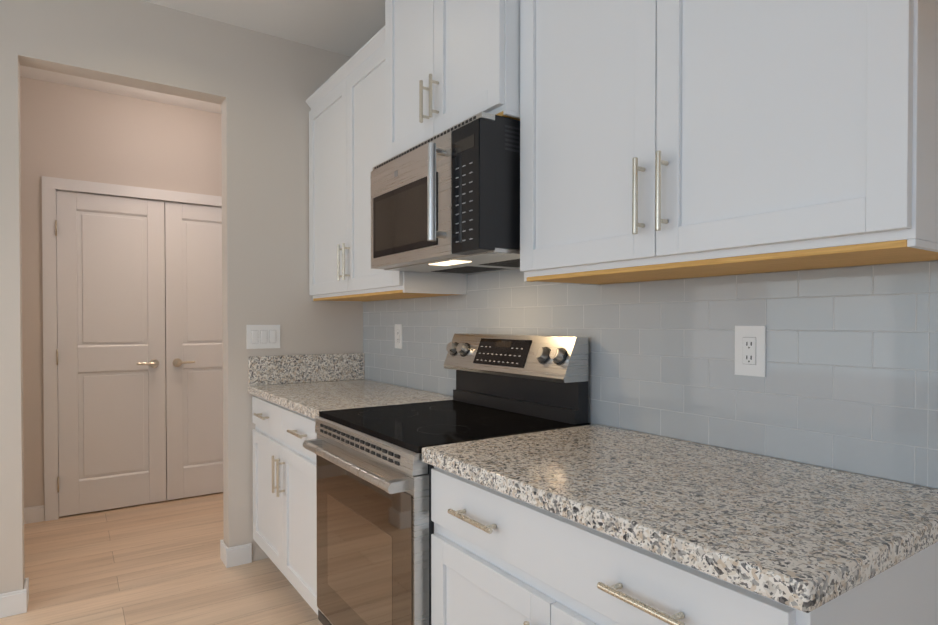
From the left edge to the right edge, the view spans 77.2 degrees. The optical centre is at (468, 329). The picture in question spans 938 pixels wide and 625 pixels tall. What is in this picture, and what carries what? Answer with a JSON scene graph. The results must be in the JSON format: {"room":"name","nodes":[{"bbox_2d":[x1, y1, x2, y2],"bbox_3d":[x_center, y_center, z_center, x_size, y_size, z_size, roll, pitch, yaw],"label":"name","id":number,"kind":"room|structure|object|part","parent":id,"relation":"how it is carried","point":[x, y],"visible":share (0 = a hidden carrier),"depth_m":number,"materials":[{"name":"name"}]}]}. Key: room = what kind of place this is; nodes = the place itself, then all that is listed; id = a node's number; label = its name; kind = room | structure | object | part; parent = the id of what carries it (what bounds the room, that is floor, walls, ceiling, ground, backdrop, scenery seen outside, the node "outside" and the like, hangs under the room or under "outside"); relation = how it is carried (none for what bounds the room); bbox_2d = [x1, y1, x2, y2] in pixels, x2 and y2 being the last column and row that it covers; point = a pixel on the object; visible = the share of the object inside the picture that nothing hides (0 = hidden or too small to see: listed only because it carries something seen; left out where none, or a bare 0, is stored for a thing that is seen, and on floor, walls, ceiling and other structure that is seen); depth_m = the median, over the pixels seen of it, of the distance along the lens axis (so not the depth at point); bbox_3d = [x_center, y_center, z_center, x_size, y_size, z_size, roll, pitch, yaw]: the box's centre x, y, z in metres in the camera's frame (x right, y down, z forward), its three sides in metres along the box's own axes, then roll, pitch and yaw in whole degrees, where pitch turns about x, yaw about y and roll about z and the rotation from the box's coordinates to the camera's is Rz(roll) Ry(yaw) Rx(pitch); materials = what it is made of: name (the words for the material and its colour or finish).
{"room":"kitchen","nodes":[
{"label":"kitchen","id":0,"kind":"room"},
{"bbox_2d":[20,76,221,520],"bbox_3d":[-2.033,-0.183,4.150,2.100,2.740,0.120,0,1,-34],"label":"wall","id":1,"kind":"structure","parent":0,"point":[74,133],"depth_m":3.75,"materials":[{"name":"beige paint"}]},
{"bbox_2d":[55,191,165,516],"bbox_3d":[-2.341,0.151,3.865,0.615,2.062,0.090,0,1,-34],"label":"hall door","id":2,"kind":"structure","parent":1,"relation":"in","point":[111,351],"depth_m":3.87,"materials":[{"name":"white wood"}]},
{"bbox_3d":[-2.586,0.167,3.688,0.010,1.706,0.028,0,1,-34],"label":"door hinges","id":3,"kind":"part","parent":2,"relation":"part of","materials":[{"name":"metal"}]},
{"bbox_2d":[42,176,221,520],"bbox_3d":[-2.116,0.115,4.086,1.366,2.145,0.138,0,1,-34],"label":"door frame","id":4,"kind":"structure","parent":1,"relation":"attached to","point":[51,186],"depth_m":3.67,"materials":[{"name":"white wood"}]},
{"bbox_2d":[164,202,222,499],"bbox_3d":[-1.831,0.147,4.211,0.608,2.062,0.090,0,1,-34],"label":"hall door","id":5,"kind":"structure","parent":1,"relation":"in","point":[193,350],"depth_m":4.15,"materials":[{"name":"white wood"}]},
{"bbox_2d":[0,492,318,624],"bbox_3d":[-1.245,1.250,1.046,4.540,0.050,6.270,0,1,-34],"label":"floor","id":6,"kind":"structure","parent":0,"point":[158,563],"depth_m":2.88,"materials":[{"name":"brown wood"}]},
{"bbox_2d":[252,396,318,614],"bbox_3d":[-0.580,0.766,2.761,0.663,0.876,1.065,0,1,-34],"label":"base cabinet","id":7,"kind":"object","parent":6,"relation":"on","point":[284,505],"visible":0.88,"depth_m":2.55,"materials":[{"name":"white wood"}]},
{"bbox_2d":[248,353,452,418],"bbox_3d":[-0.574,0.233,2.758,0.642,0.187,1.065,0,1,-34],"label":"countertop","id":8,"kind":"structure","parent":7,"relation":"on","point":[311,386],"depth_m":2.98,"materials":[{"name":"stone"}]},
{"bbox_2d":[303,334,589,624],"bbox_3d":[-0.107,0.617,1.988,0.701,1.191,0.732,0,1,-34],"label":"electric range","id":9,"kind":"object","parent":6,"relation":"on","point":[375,527],"visible":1,"depth_m":1.87,"materials":[{"name":"silver metal"}]},
{"bbox_2d":[431,466,937,624],"bbox_3d":[0.403,0.783,1.313,0.663,0.876,0.951,0,1,-34],"label":"base cabinet","id":10,"kind":"object","parent":6,"relation":"on","point":[498,558],"visible":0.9,"depth_m":1.08,"materials":[{"name":"white wood"}]},
{"bbox_2d":[422,424,937,612],"bbox_3d":[0.413,0.326,1.304,0.642,0.037,0.967,0,1,-34],"label":"countertop","id":11,"kind":"structure","parent":10,"relation":"on","point":[805,538],"depth_m":1.06,"materials":[{"name":"stone"}]},
{"bbox_2d":[0,0,362,593],"bbox_3d":[-2.292,-0.161,2.306,4.240,2.740,0.120,0,1,-34],"label":"wall","id":12,"kind":"structure","parent":0,"point":[260,88],"depth_m":2.98,"materials":[{"name":"beige paint"}]},
{"bbox_2d":[0,582,28,617],"bbox_3d":[-2.897,1.165,1.849,2.409,0.100,0.044,0,1,-34],"label":"baseboard","id":13,"kind":"structure","parent":12,"relation":"attached to","point":[12,603],"depth_m":2.48,"materials":[{"name":"white wood"}]},
{"bbox_2d":[220,539,251,561],"bbox_3d":[-0.864,1.146,3.372,1.057,0.100,0.014,0,1,-34],"label":"baseboard","id":14,"kind":"structure","parent":12,"relation":"attached to","point":[245,550],"depth_m":3.00,"materials":[{"name":"white wood"}]},
{"bbox_2d":[247,325,279,348],"bbox_3d":[-1.069,0.035,3.059,0.170,0.124,0.010,0,1,-34],"label":"switch plate","id":15,"kind":"object","parent":12,"relation":"attached to","point":[262,336],"visible":1,"depth_m":3.06,"materials":[{"name":"white plastic"}]},
{"bbox_2d":[20,0,384,113],"bbox_3d":[-1.245,-1.540,1.012,4.540,0.050,6.270,0,1,-34],"label":"ceiling","id":16,"kind":"structure","parent":0,"point":[350,28],"depth_m":2.95,"materials":[{"name":"white paint"}]},
{"bbox_2d":[365,260,937,489],"bbox_3d":[0.771,-0.151,1.460,0.120,2.740,4.720,0,1,-34],"label":"wall","id":17,"kind":"structure","parent":0,"point":[722,276],"depth_m":1.44,"materials":[{"name":"beige paint"}]},
{"bbox_2d":[306,26,466,301],"bbox_3d":[-0.453,-0.696,2.829,0.358,1.083,1.065,0,1,-34],"label":"upper cabinet","id":18,"kind":"object","parent":17,"relation":"attached to","point":[345,102],"visible":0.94,"depth_m":2.71,"materials":[{"name":"white wood"}]},
{"bbox_2d":[395,324,401,348],"bbox_3d":[-0.362,0.033,3.008,0.008,0.124,0.078,0,1,-34],"label":"electrical outlet plate","id":19,"kind":"object","parent":17,"relation":"attached to","point":[398,335],"visible":1,"depth_m":3.00,"materials":[{"name":"white plastic"}]},
{"bbox_2d":[385,0,519,159],"bbox_3d":[0.027,-1.004,2.059,0.423,0.768,0.738,0,1,-34],"label":"upper cabinet","id":20,"kind":"object","parent":17,"relation":"attached to","point":[449,64],"visible":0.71,"depth_m":1.91,"materials":[{"name":"white wood"}]},
{"bbox_2d":[371,112,519,274],"bbox_3d":[-0.012,-0.421,2.048,0.507,0.391,0.719,0,1,-34],"label":"over-the-range microwave","id":21,"kind":"object","parent":20,"relation":"attached to","point":[447,201],"visible":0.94,"depth_m":1.76,"materials":[{"name":"silver metal"}]},
{"bbox_2d":[363,261,937,488],"bbox_3d":[0.166,0.060,2.242,0.006,0.580,2.752,0,1,-34],"label":"backsplash","id":22,"kind":"structure","parent":17,"relation":"attached to","point":[848,382],"depth_m":1.48,"materials":[{"name":"grey tile"}]},
{"bbox_2d":[520,0,937,284],"bbox_3d":[0.531,-0.678,1.377,0.358,1.083,0.959,0,1,-34],"label":"upper cabinet","id":23,"kind":"object","parent":17,"relation":"attached to","point":[668,139],"visible":1,"depth_m":1.18,"materials":[{"name":"white wood"}]},
{"bbox_2d":[735,326,765,376],"bbox_3d":[0.694,0.052,1.451,0.008,0.124,0.078,0,1,-34],"label":"electrical outlet plate","id":24,"kind":"object","parent":17,"relation":"attached to","point":[750,350],"visible":1,"depth_m":1.45,"materials":[{"name":"white plastic"}]}
]}

